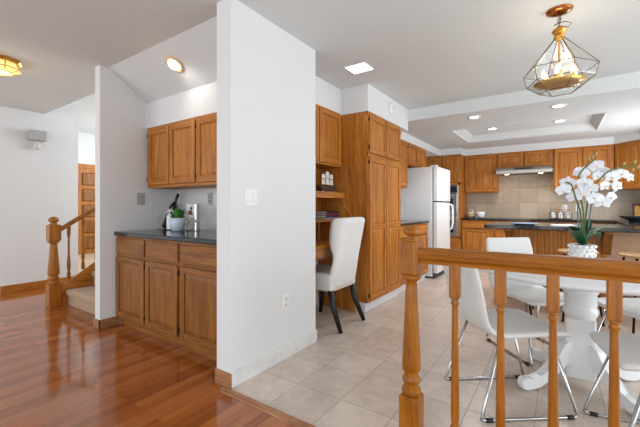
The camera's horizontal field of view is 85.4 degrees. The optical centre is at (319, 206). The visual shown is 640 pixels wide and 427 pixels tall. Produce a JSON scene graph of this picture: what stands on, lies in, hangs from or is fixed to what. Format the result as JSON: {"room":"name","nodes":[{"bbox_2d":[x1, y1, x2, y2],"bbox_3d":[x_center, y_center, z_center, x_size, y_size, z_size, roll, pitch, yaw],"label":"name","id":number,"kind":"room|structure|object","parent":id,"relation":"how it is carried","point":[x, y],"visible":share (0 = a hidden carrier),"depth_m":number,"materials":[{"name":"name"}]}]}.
{"room":"open-plan kitchen","nodes":[
{"label":"open-plan kitchen","id":0,"kind":"room"},
{"bbox_2d":[0,100,77,285],"bbox_3d":[-4.063,-0.350,5.016,0.220,3.000,0.905,0,0,35],"label":"wall","id":1,"kind":"structure","parent":0,"point":[36,186],"depth_m":4.88,"materials":[{"name":"paint"}]},
{"bbox_2d":[0,276,73,293],"bbox_3d":[-3.967,1.100,4.950,0.014,0.100,0.905,0,0,35],"label":"baseboard","id":2,"kind":"structure","parent":1,"relation":"attached to","point":[37,284],"depth_m":4.80,"materials":[{"name":"brown wood"}]},
{"bbox_2d":[27,130,46,149],"bbox_3d":[-3.969,-0.935,4.863,0.110,0.260,0.200,0,0,35],"label":"door chime","id":3,"kind":"object","parent":1,"relation":"attached to","point":[33,135],"visible":1,"depth_m":4.83,"materials":[{"name":"grey plastic"}]},
{"bbox_2d":[78,132,94,164],"bbox_3d":[-6.647,-0.350,7.542,0.300,3.000,5.900,0,0,35],"label":"wall","id":4,"kind":"structure","parent":0,"point":[86,142],"depth_m":8.56,"materials":[{"name":"paint"}]},
{"bbox_2d":[78,164,94,254],"bbox_3d":[-5.592,0.050,8.733,0.090,2.200,1.060,0,0,35],"label":"door","id":5,"kind":"structure","parent":4,"relation":"in","point":[86,172],"depth_m":8.52,"materials":[{"name":"brown wood"}]},
{"bbox_2d":[78,253,94,272],"bbox_3d":[-3.624,1.180,6.556,6.200,0.060,4.100,0,0,35],"label":"floor","id":6,"kind":"structure","parent":0,"point":[89,259],"depth_m":7.45,"materials":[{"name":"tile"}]},
{"bbox_2d":[95,65,177,323],"bbox_3d":[-1.851,-0.103,3.680,0.100,2.507,0.932,0,0,35],"label":"wall","id":7,"kind":"structure","parent":0,"point":[121,140],"depth_m":3.38,"materials":[{"name":"paint"}]},
{"bbox_2d":[93,316,118,328],"bbox_3d":[-2.070,1.107,3.361,0.126,0.085,0.185,0,0,35],"label":"baseboard","id":8,"kind":"structure","parent":7,"relation":"attached to","point":[108,322],"depth_m":3.31,"materials":[{"name":"brown wood"}]},
{"bbox_2d":[137,193,144,204],"bbox_3d":[-1.850,-0.085,3.583,0.011,0.125,0.085,0,0,35],"label":"light switch","id":9,"kind":"object","parent":7,"relation":"attached to","point":[140,196],"visible":1,"depth_m":3.58,"materials":[{"name":"grey plastic"}]},
{"bbox_2d":[0,284,295,426],"bbox_3d":[-1.931,1.180,0.721,10.800,0.060,5.800,0,0,35],"label":"floor","id":10,"kind":"structure","parent":0,"point":[57,369],"depth_m":2.34,"materials":[{"name":"brown wood"}]},
{"bbox_2d":[62,262,94,314],"bbox_3d":[-2.100,0.586,4.434,1.155,1.128,1.750,0,0,35],"label":"staircase","id":11,"kind":"structure","parent":10,"relation":"on","point":[79,291],"depth_m":4.07,"materials":[{"name":"carpet"}]},
{"bbox_2d":[45,206,94,307],"bbox_3d":[-2.702,0.250,4.561,0.126,1.799,1.463,0,0,35],"label":"stair railing","id":12,"kind":"object","parent":11,"relation":"attached to","point":[53,288],"visible":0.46,"depth_m":3.99,"materials":[{"name":"brown wood"}]},
{"bbox_2d":[116,236,216,360],"bbox_3d":[-1.104,0.715,3.167,1.688,0.871,0.680,0,0,35],"label":"base cabinet","id":13,"kind":"object","parent":10,"relation":"on","point":[166,290],"visible":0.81,"depth_m":2.85,"materials":[{"name":"wood"}]},
{"bbox_2d":[114,228,216,244],"bbox_3d":[-1.103,0.257,3.166,1.711,0.038,0.688,0,0,35],"label":"countertop","id":14,"kind":"structure","parent":13,"relation":"on","point":[202,236],"depth_m":3.00,"materials":[{"name":"stone"}]},
{"bbox_2d":[164,213,170,229],"bbox_3d":[-1.566,0.150,3.563,0.084,0.178,0.022,0,0,15],"label":"serving board","id":15,"kind":"object","parent":14,"relation":"on","point":[167,214],"visible":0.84,"depth_m":3.56,"materials":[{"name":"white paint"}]},
{"bbox_2d":[162,193,179,227],"bbox_3d":[-1.624,0.043,3.779,0.192,0.387,0.084,0,0,0],"label":"wine bottle","id":16,"kind":"object","parent":14,"relation":"on","point":[173,205],"visible":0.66,"depth_m":3.75,"materials":[{"name":"black glass"}]},
{"bbox_2d":[169,208,185,230],"bbox_3d":[-1.400,0.124,3.420,0.170,0.228,0.162,0,0,0],"label":"potted plant","id":17,"kind":"object","parent":14,"relation":"on","point":[177,223],"visible":0.99,"depth_m":3.37,"materials":[{"name":"green plant"}]},
{"bbox_2d":[186,204,199,230],"bbox_3d":[-1.275,0.103,3.479,0.127,0.270,0.056,0,0,16],"label":"stand","id":18,"kind":"object","parent":14,"relation":"on","point":[192,210],"visible":0.99,"depth_m":3.46,"materials":[{"name":"metal"}]},
{"bbox_2d":[108,16,216,102],"bbox_3d":[-1.210,-1.272,2.989,1.780,0.370,0.376,0,0,35],"label":"ceiling","id":19,"kind":"structure","parent":0,"point":[147,73],"depth_m":3.02,"materials":[{"name":"paint"}]},
{"bbox_2d":[165,55,183,72],"bbox_3d":[-1.247,-1.227,2.982,0.170,0.100,0.142,0,0,35],"label":"recessed light","id":20,"kind":"object","parent":19,"relation":"in","point":[175,64],"visible":1,"depth_m":2.95,"materials":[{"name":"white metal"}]},
{"bbox_2d":[146,81,216,128],"bbox_3d":[-1.011,-0.986,3.301,1.715,0.328,0.364,0,0,35],"label":"wall","id":21,"kind":"structure","parent":0,"point":[202,100],"depth_m":3.27,"materials":[{"name":"paint"}]},
{"bbox_2d":[178,188,216,229],"bbox_3d":[-0.877,-0.100,3.491,1.720,2.500,0.100,0,0,35],"label":"wall","id":22,"kind":"structure","parent":0,"point":[208,213],"depth_m":3.69,"materials":[{"name":"paint"}]},
{"bbox_2d":[147,112,216,189],"bbox_3d":[-1.007,-0.508,3.284,1.680,0.626,0.379,0,0,35],"label":"upper cabinet","id":23,"kind":"object","parent":22,"relation":"attached to","point":[182,155],"visible":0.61,"depth_m":3.26,"materials":[{"name":"brown wood"}]},
{"bbox_2d":[208,193,212,204],"bbox_3d":[-1.143,-0.085,3.606,0.080,0.125,0.011,0,0,35],"label":"wall outlet","id":24,"kind":"object","parent":22,"relation":"attached to","point":[210,195],"visible":1,"depth_m":3.60,"materials":[{"name":"grey plastic"}]},
{"bbox_2d":[217,0,316,388],"bbox_3d":[-0.350,-0.093,2.619,0.146,2.487,0.940,0,0,35],"label":"wall","id":25,"kind":"structure","parent":0,"point":[266,75],"depth_m":2.43,"materials":[{"name":"paint"}]},
{"bbox_2d":[214,367,231,388],"bbox_3d":[-0.578,1.103,2.299,0.160,0.095,0.185,0,0,35],"label":"baseboard","id":26,"kind":"structure","parent":25,"relation":"attached to","point":[222,378],"depth_m":2.22,"materials":[{"name":"brown wood"}]},
{"bbox_2d":[245,188,256,205],"bbox_3d":[-0.462,-0.065,2.338,0.011,0.118,0.115,0,0,35],"label":"light switch","id":27,"kind":"object","parent":25,"relation":"attached to","point":[250,194],"visible":1,"depth_m":2.33,"materials":[{"name":"white plastic"}]},
{"bbox_2d":[282,293,288,309],"bbox_3d":[-0.261,0.715,2.630,0.011,0.118,0.075,0,0,35],"label":"wall outlet","id":28,"kind":"object","parent":25,"relation":"attached to","point":[285,297],"visible":1,"depth_m":2.62,"materials":[{"name":"white plastic"}]},
{"bbox_2d":[315,261,317,296],"bbox_3d":[0.973,-0.093,5.653,0.120,2.487,5.580,0,0,35],"label":"wall","id":29,"kind":"structure","parent":0,"point":[316,262],"depth_m":4.07,"materials":[{"name":"paint"}]},
{"bbox_2d":[315,296,318,305],"bbox_3d":[-0.264,1.099,3.737,0.011,0.103,0.920,0,0,35],"label":"baseboard","id":30,"kind":"structure","parent":29,"relation":"attached to","point":[316,297],"depth_m":4.06,"materials":[{"name":"paint"}]},
{"bbox_2d":[315,104,341,168],"bbox_3d":[-0.135,-0.752,3.648,0.315,0.605,0.910,0,0,35],"label":"upper cabinet","id":31,"kind":"object","parent":29,"relation":"attached to","point":[328,122],"visible":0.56,"depth_m":3.71,"materials":[{"name":"brown wood"}]},
{"bbox_2d":[400,139,407,187],"bbox_3d":[0.969,-0.679,5.228,0.345,0.748,1.075,0,0,35],"label":"upper cabinet","id":32,"kind":"object","parent":29,"relation":"attached to","point":[404,146],"visible":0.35,"depth_m":5.45,"materials":[{"name":"brown wood"}]},
{"bbox_2d":[407,142,425,167],"bbox_3d":[1.546,-0.869,6.067,0.345,0.368,0.950,0,0,35],"label":"upper cabinet","id":33,"kind":"object","parent":29,"relation":"attached to","point":[416,156],"visible":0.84,"depth_m":5.90,"materials":[{"name":"brown wood"}]},
{"bbox_2d":[0,0,639,134],"bbox_3d":[-2.071,-1.619,2.637,13.200,0.563,8.800,0,0,35],"label":"ceiling","id":34,"kind":"structure","parent":0,"point":[421,53],"depth_m":2.78,"materials":[{"name":"paint"}]},
{"bbox_2d":[0,54,22,75],"bbox_3d":[-2.898,-1.277,3.145,0.296,0.120,0.296,0,0,-33],"label":"ceiling lamp","id":35,"kind":"object","parent":34,"relation":"attached to","point":[9,66],"visible":1,"depth_m":3.12,"materials":[{"name":"yellow glass"}]},
{"bbox_2d":[344,61,373,73],"bbox_3d":[0.376,-1.332,3.327,0.220,0.010,0.200,0,0,35],"label":"recessed light","id":36,"kind":"object","parent":34,"relation":"in","point":[363,66],"visible":1,"depth_m":3.30,"materials":[{"name":"white plastic"}]},
{"bbox_2d":[523,4,599,96],"bbox_3d":[1.627,-1.060,2.358,0.428,0.554,0.402,0,0,35],"label":"chandelier","id":37,"kind":"object","parent":34,"relation":"hanging from","point":[560,81],"visible":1,"depth_m":2.33,"materials":[{"name":"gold metal"}]},
{"bbox_2d":[220,269,639,426],"bbox_3d":[3.074,1.180,3.678,5.900,0.060,6.655,0,0,35],"label":"floor tile","id":38,"kind":"structure","parent":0,"point":[352,377],"depth_m":2.38,"materials":[{"name":"beige tile"}]},
{"bbox_2d":[221,387,315,426],"bbox_3d":[1.180,1.143,0.949,4.330,0.013,0.050,0,0,35],"label":"trim","id":39,"kind":"structure","parent":38,"relation":"on","point":[256,404],"depth_m":1.96,"materials":[{"name":"brown wood"}]},
{"bbox_2d":[399,225,639,426],"bbox_3d":[1.421,0.608,0.785,2.578,1.060,0.084,0,0,35],"label":"railing","id":40,"kind":"object","parent":39,"relation":"on","point":[413,255],"visible":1,"depth_m":1.28,"materials":[{"name":"brown wood"}]},
{"bbox_2d":[315,168,354,310],"bbox_3d":[-0.053,0.350,3.591,0.515,1.600,0.910,0,0,35],"label":"writing desk","id":41,"kind":"object","parent":38,"relation":"on","point":[324,201],"visible":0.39,"depth_m":3.90,"materials":[{"name":"brown wood"}]},
{"bbox_2d":[315,219,332,221],"bbox_3d":[-0.128,0.145,3.641,0.335,0.020,0.863,0,0,34],"label":"shelf","id":42,"kind":"object","parent":41,"relation":"attached to","point":[316,220],"depth_m":3.61,"materials":[{"name":"brown wood"}]},
{"bbox_2d":[316,169,335,191],"bbox_3d":[0.070,-0.288,3.828,0.090,0.254,0.327,0,0,35],"label":"model ship","id":43,"kind":"object","parent":41,"relation":"on","point":[326,188],"visible":0.88,"depth_m":3.79,"materials":[{"name":"white fabric"}]},
{"bbox_2d":[315,217,338,219],"bbox_3d":[0.057,0.123,3.844,0.200,0.022,0.280,0,0,35],"label":"book","id":44,"kind":"object","parent":41,"relation":"on","point":[318,218],"visible":0.64,"depth_m":3.72,"materials":[{"name":"paper"}]},
{"bbox_2d":[315,215,338,217],"bbox_3d":[0.059,0.100,3.837,0.190,0.024,0.270,0,0,31],"label":"book","id":45,"kind":"object","parent":44,"relation":"on","point":[322,216],"visible":0.79,"depth_m":3.73,"materials":[{"name":"paper"}]},
{"bbox_2d":[315,213,338,214],"bbox_3d":[0.061,0.079,3.841,0.190,0.018,0.260,0,0,35],"label":"book","id":46,"kind":"object","parent":45,"relation":"on","point":[315,213],"visible":0.79,"depth_m":3.75,"materials":[{"name":"paper"}]},
{"bbox_2d":[315,211,337,213],"bbox_3d":[0.063,0.058,3.834,0.180,0.022,0.260,0,0,32],"label":"book","id":47,"kind":"object","parent":46,"relation":"on","point":[324,212],"visible":0.88,"depth_m":3.73,"materials":[{"name":"paper"}]},
{"bbox_2d":[315,191,344,198],"bbox_3d":[-0.121,-0.128,3.637,0.350,0.065,0.908,0,0,34],"label":"shelf","id":48,"kind":"object","parent":41,"relation":"attached to","point":[318,194],"depth_m":3.68,"materials":[{"name":"brown wood"}]},
{"bbox_2d":[315,217,364,333],"bbox_3d":[0.111,0.628,3.479,0.598,1.063,0.496,0,0,35],"label":"dining chair","id":49,"kind":"object","parent":38,"relation":"on","point":[345,234],"visible":0.98,"depth_m":3.26,"materials":[{"name":"white fabric"}]},
{"bbox_2d":[320,111,400,311],"bbox_3d":[0.528,0.053,4.309,0.650,2.193,0.920,0,0,35],"label":"pantry cabinet","id":50,"kind":"object","parent":38,"relation":"on","point":[369,173],"visible":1,"depth_m":3.91,"materials":[{"name":"brown wood"}]},
{"bbox_2d":[397,223,427,292],"bbox_3d":[1.131,0.704,5.211,0.620,0.892,1.220,0,0,35],"label":"base cabinet","id":51,"kind":"object","parent":38,"relation":"on","point":[423,228],"visible":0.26,"depth_m":5.30,"materials":[{"name":"brown wood"}]},
{"bbox_2d":[401,220,428,225],"bbox_3d":[1.133,0.237,5.213,0.638,0.038,1.245,0,0,35],"label":"countertop","id":52,"kind":"structure","parent":51,"relation":"on","point":[403,222],"depth_m":5.19,"materials":[{"name":"stone"}]},
{"bbox_2d":[401,165,453,278],"bbox_3d":[1.823,0.237,6.015,0.791,1.825,0.780,0,0,35],"label":"refrigerator","id":53,"kind":"object","parent":38,"relation":"on","point":[425,197],"visible":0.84,"depth_m":5.68,"materials":[{"name":"white metal"}]},
{"bbox_2d":[426,154,466,248],"bbox_3d":[2.669,0.050,7.352,0.730,2.200,0.639,0,0,35],"label":"tall cabinet","id":54,"kind":"object","parent":38,"relation":"on","point":[454,163],"visible":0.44,"depth_m":6.97,"materials":[{"name":"brown wood"}]},
{"bbox_2d":[446,185,457,236],"bbox_3d":[2.470,0.075,7.073,0.655,1.030,0.074,0,0,35],"label":"wall oven","id":55,"kind":"object","parent":54,"relation":"in","point":[453,188],"visible":0.34,"depth_m":6.93,"materials":[{"name":"silver metal"}]},
{"bbox_2d":[461,220,531,250],"bbox_3d":[3.475,0.704,6.813,1.200,0.892,0.604,0,0,35],"label":"base cabinet","id":56,"kind":"object","parent":38,"relation":"on","point":[474,235],"visible":0.41,"depth_m":6.74,"materials":[{"name":"brown wood"}]},
{"bbox_2d":[443,266,578,422],"bbox_3d":[1.087,0.712,2.091,0.616,0.883,0.477,0,0,-4],"label":"shell chair","id":57,"kind":"object","parent":38,"relation":"on","point":[518,324],"visible":0.7,"depth_m":1.92,"materials":[{"name":"white plastic"}]},
{"bbox_2d":[486,237,563,366],"bbox_3d":[1.704,0.712,2.806,0.477,0.883,0.616,0,0,-8],"label":"shell chair","id":58,"kind":"object","parent":38,"relation":"on","point":[531,294],"visible":0.59,"depth_m":2.96,"materials":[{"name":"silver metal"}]},
{"bbox_2d":[480,255,639,419],"bbox_3d":[1.689,0.769,2.249,1.250,0.759,1.250,0,0,35],"label":"dining table","id":59,"kind":"object","parent":38,"relation":"on","point":[581,358],"visible":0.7,"depth_m":2.17,"materials":[{"name":"white paint"}]},
{"bbox_2d":[555,151,639,257],"bbox_3d":[1.777,0.017,2.257,0.549,0.745,0.190,0,0,-12],"label":"potted orchid","id":60,"kind":"object","parent":59,"relation":"on","point":[581,236],"visible":0.95,"depth_m":2.22,"materials":[{"name":"white plant"}]},
{"bbox_2d":[504,229,639,310],"bbox_3d":[3.253,0.704,3.983,1.930,0.892,0.890,0,0,35],"label":"kitchen island","id":61,"kind":"object","parent":38,"relation":"on","point":[543,242],"visible":0.08,"depth_m":3.98,"materials":[{"name":"brown wood"}]},
{"bbox_2d":[484,222,639,232],"bbox_3d":[3.171,0.238,4.058,2.150,0.040,1.040,0,0,35],"label":"island countertop","id":62,"kind":"structure","parent":61,"relation":"on","point":[498,225],"depth_m":3.91,"materials":[{"name":"stone"}]},
{"bbox_2d":[509,222,538,224],"bbox_3d":[2.506,0.206,4.260,0.320,0.024,0.320,0,0,35],"label":"plate","id":63,"kind":"object","parent":62,"relation":"on","point":[515,223],"visible":0.98,"depth_m":4.17,"materials":[{"name":"white ceramic"}]},
{"bbox_2d":[551,224,574,225],"bbox_3d":[2.835,0.212,4.054,0.230,0.012,0.180,0,0,25],"label":"napkin","id":64,"kind":"object","parent":62,"relation":"on","point":[551,224],"visible":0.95,"depth_m":4.01,"materials":[{"name":"white fabric"}]},
{"bbox_2d":[532,221,615,223],"bbox_3d":[4.452,0.704,6.142,1.160,0.892,0.604,0,0,35],"label":"base cabinet","id":65,"kind":"object","parent":38,"relation":"on","point":[532,221],"visible":0.11,"depth_m":5.94,"materials":[{"name":"black stone"}]},
{"bbox_2d":[557,248,604,326],"bbox_3d":[2.645,0.798,3.557,0.350,0.706,0.350,0,0,23],"label":"bar stool","id":66,"kind":"object","parent":38,"relation":"on","point":[565,251],"visible":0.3,"depth_m":3.47,"materials":[{"name":"black metal"}]},
{"bbox_2d":[583,332,639,426],"bbox_3d":[1.660,0.712,1.603,0.616,0.883,0.477,0,0,23],"label":"shell chair","id":67,"kind":"object","parent":38,"relation":"on","point":[629,345],"visible":0.73,"depth_m":1.74,"materials":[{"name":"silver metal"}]},
{"bbox_2d":[597,297,639,331],"bbox_3d":[2.313,0.712,2.388,0.616,0.883,0.477,0,0,-2],"label":"shell chair","id":68,"kind":"object","parent":38,"relation":"on","point":[631,306],"visible":0.52,"depth_m":2.45,"materials":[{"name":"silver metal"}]},
{"bbox_2d":[617,252,639,333],"bbox_3d":[3.045,0.798,3.283,0.350,0.706,0.350,0,0,12],"label":"bar stool","id":69,"kind":"object","parent":38,"relation":"on","point":[636,255],"visible":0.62,"depth_m":3.26,"materials":[{"name":"black metal"}]},
{"bbox_3d":[4.812,0.704,5.108,0.639,0.892,1.900,0,0,34],"label":"base cabinet","id":70,"kind":"object","parent":38,"relation":"on","visible":0},
{"bbox_2d":[461,217,639,224],"bbox_3d":[3.836,0.237,5.756,2.995,0.038,1.933,0,0,35],"label":"countertop","id":71,"kind":"structure","parent":70,"relation":"on","point":[621,222],"depth_m":6.05,"materials":[{"name":"stone"}]},
{"bbox_2d":[467,212,474,217],"bbox_3d":[3.099,0.096,7.116,0.164,0.245,0.164,0,0,35],"label":"glass canister","id":72,"kind":"object","parent":71,"relation":"on","point":[469,214],"visible":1,"depth_m":7.06,"materials":[{"name":"white glass"}]},
{"bbox_2d":[476,212,484,217],"bbox_3d":[3.217,0.158,6.950,0.164,0.120,0.164,0,0,35],"label":"bowl","id":73,"kind":"object","parent":71,"relation":"on","point":[479,214],"visible":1,"depth_m":6.89,"materials":[{"name":"white ceramic"}]},
{"bbox_2d":[549,209,572,218],"bbox_3d":[4.332,0.129,6.245,0.347,0.169,0.147,0,0,35],"label":"wire basket","id":74,"kind":"object","parent":71,"relation":"on","point":[550,209],"visible":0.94,"depth_m":6.21,"materials":[{"name":"black metal"}]},
{"bbox_2d":[618,216,639,221],"bbox_3d":[4.792,0.178,5.225,0.460,0.080,0.460,0,0,35],"label":"bowl","id":75,"kind":"object","parent":71,"relation":"on","point":[629,218],"visible":0.98,"depth_m":5.16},
{"bbox_2d":[632,204,639,215],"bbox_3d":[5.170,0.083,5.486,0.340,0.268,0.066,0,0,42],"label":"picture frame","id":76,"kind":"object","parent":71,"relation":"on","point":[635,207],"visible":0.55,"depth_m":5.57,"materials":[{"name":"gold metal"}]},
{"bbox_2d":[635,206,639,215],"bbox_3d":[5.170,0.083,5.487,0.284,0.212,0.047,0,0,43],"label":"picture","id":77,"kind":"object","parent":76,"relation":"attached to","point":[637,208],"depth_m":5.56,"materials":[{"name":"gold metal"}]},
{"bbox_2d":[315,76,639,156],"bbox_3d":[2.550,-1.191,4.539,3.740,0.292,5.430,0,0,35],"label":"wall","id":78,"kind":"structure","parent":0,"point":[431,151],"depth_m":4.39,"materials":[{"name":"paint"}]},
{"bbox_2d":[388,103,394,114],"bbox_3d":[0.886,-1.205,4.257,0.038,0.150,0.150,0,0,35],"label":"smoke detector","id":79,"kind":"object","parent":78,"relation":"attached to","point":[391,108],"visible":1,"depth_m":4.22,"materials":[{"name":"white plastic"}]},
{"bbox_2d":[452,112,606,142],"bbox_3d":[3.133,-1.227,5.327,1.870,0.106,1.210,0,0,35],"label":"trim","id":80,"kind":"structure","parent":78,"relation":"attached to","point":[596,120],"depth_m":5.63,"materials":[{"name":"paint"}]},
{"bbox_2d":[404,72,639,149],"bbox_3d":[3.921,-1.319,4.955,5.850,0.277,3.390,0,0,35],"label":"ceiling","id":81,"kind":"structure","parent":0,"point":[618,96],"depth_m":4.52,"materials":[{"name":"paint"}]},
{"bbox_2d":[467,115,481,118],"bbox_3d":[2.025,-1.177,4.554,0.176,0.006,0.176,0,0,35],"label":"recessed light","id":82,"kind":"object","parent":81,"relation":"in","point":[475,116],"visible":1,"depth_m":4.55,"materials":[{"name":"white plastic"}]},
{"bbox_2d":[549,104,566,107],"bbox_3d":[2.781,-1.177,4.046,0.176,0.006,0.176,0,0,35],"label":"recessed light","id":83,"kind":"object","parent":81,"relation":"in","point":[556,105],"visible":1,"depth_m":4.05,"materials":[{"name":"white plastic"}]},
{"bbox_2d":[553,119,566,122],"bbox_3d":[3.564,-1.277,5.159,0.176,0.006,0.176,0,0,35],"label":"recessed light","id":84,"kind":"object","parent":81,"relation":"in","point":[563,120],"visible":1,"depth_m":5.17,"materials":[{"name":"white plastic"}]},
{"bbox_3d":[4.134,-0.094,6.818,4.010,2.487,0.120,0,0,34],"label":"wall","id":85,"kind":"structure","parent":0,"visible":0},
{"bbox_2d":[467,173,639,219],"bbox_3d":[4.388,-0.290,6.561,3.000,1.020,0.014,0,0,35],"label":"wall","id":86,"kind":"structure","parent":85,"relation":"attached to","point":[519,196],"depth_m":6.72,"materials":[{"name":"tile"}]},
{"bbox_2d":[464,153,498,192],"bbox_3d":[3.307,-0.671,7.098,0.600,0.763,0.345,0,0,35],"label":"upper cabinet","id":87,"kind":"object","parent":86,"relation":"attached to","point":[480,176],"visible":0.99,"depth_m":6.95,"materials":[{"name":"brown wood"}]},
{"bbox_2d":[497,149,552,168],"bbox_3d":[3.933,-0.901,6.668,0.910,0.303,0.344,0,0,35],"label":"upper cabinet","id":88,"kind":"object","parent":86,"relation":"attached to","point":[534,158],"visible":0.98,"depth_m":6.51,"materials":[{"name":"brown wood"}]},
{"bbox_2d":[496,166,552,175],"bbox_3d":[3.886,-0.679,6.599,0.900,0.118,0.480,0,0,35],"label":"range hood","id":89,"kind":"object","parent":88,"relation":"attached to","point":[538,169],"visible":1,"depth_m":6.44,"materials":[{"name":"silver metal"}]},
{"bbox_2d":[553,144,613,191],"bbox_3d":[4.660,-0.671,6.168,0.845,0.763,0.345,0,0,35],"label":"upper cabinet","id":90,"kind":"object","parent":86,"relation":"attached to","point":[565,160],"visible":0.63,"depth_m":6.08,"materials":[{"name":"brown wood"}]},
{"bbox_2d":[614,140,639,189],"bbox_3d":[5.182,-0.671,5.615,0.629,0.763,0.624,0,0,33],"label":"upper cabinet","id":91,"kind":"object","parent":86,"relation":"attached to","point":[629,151],"visible":0.7,"depth_m":5.57,"materials":[{"name":"brown wood"}]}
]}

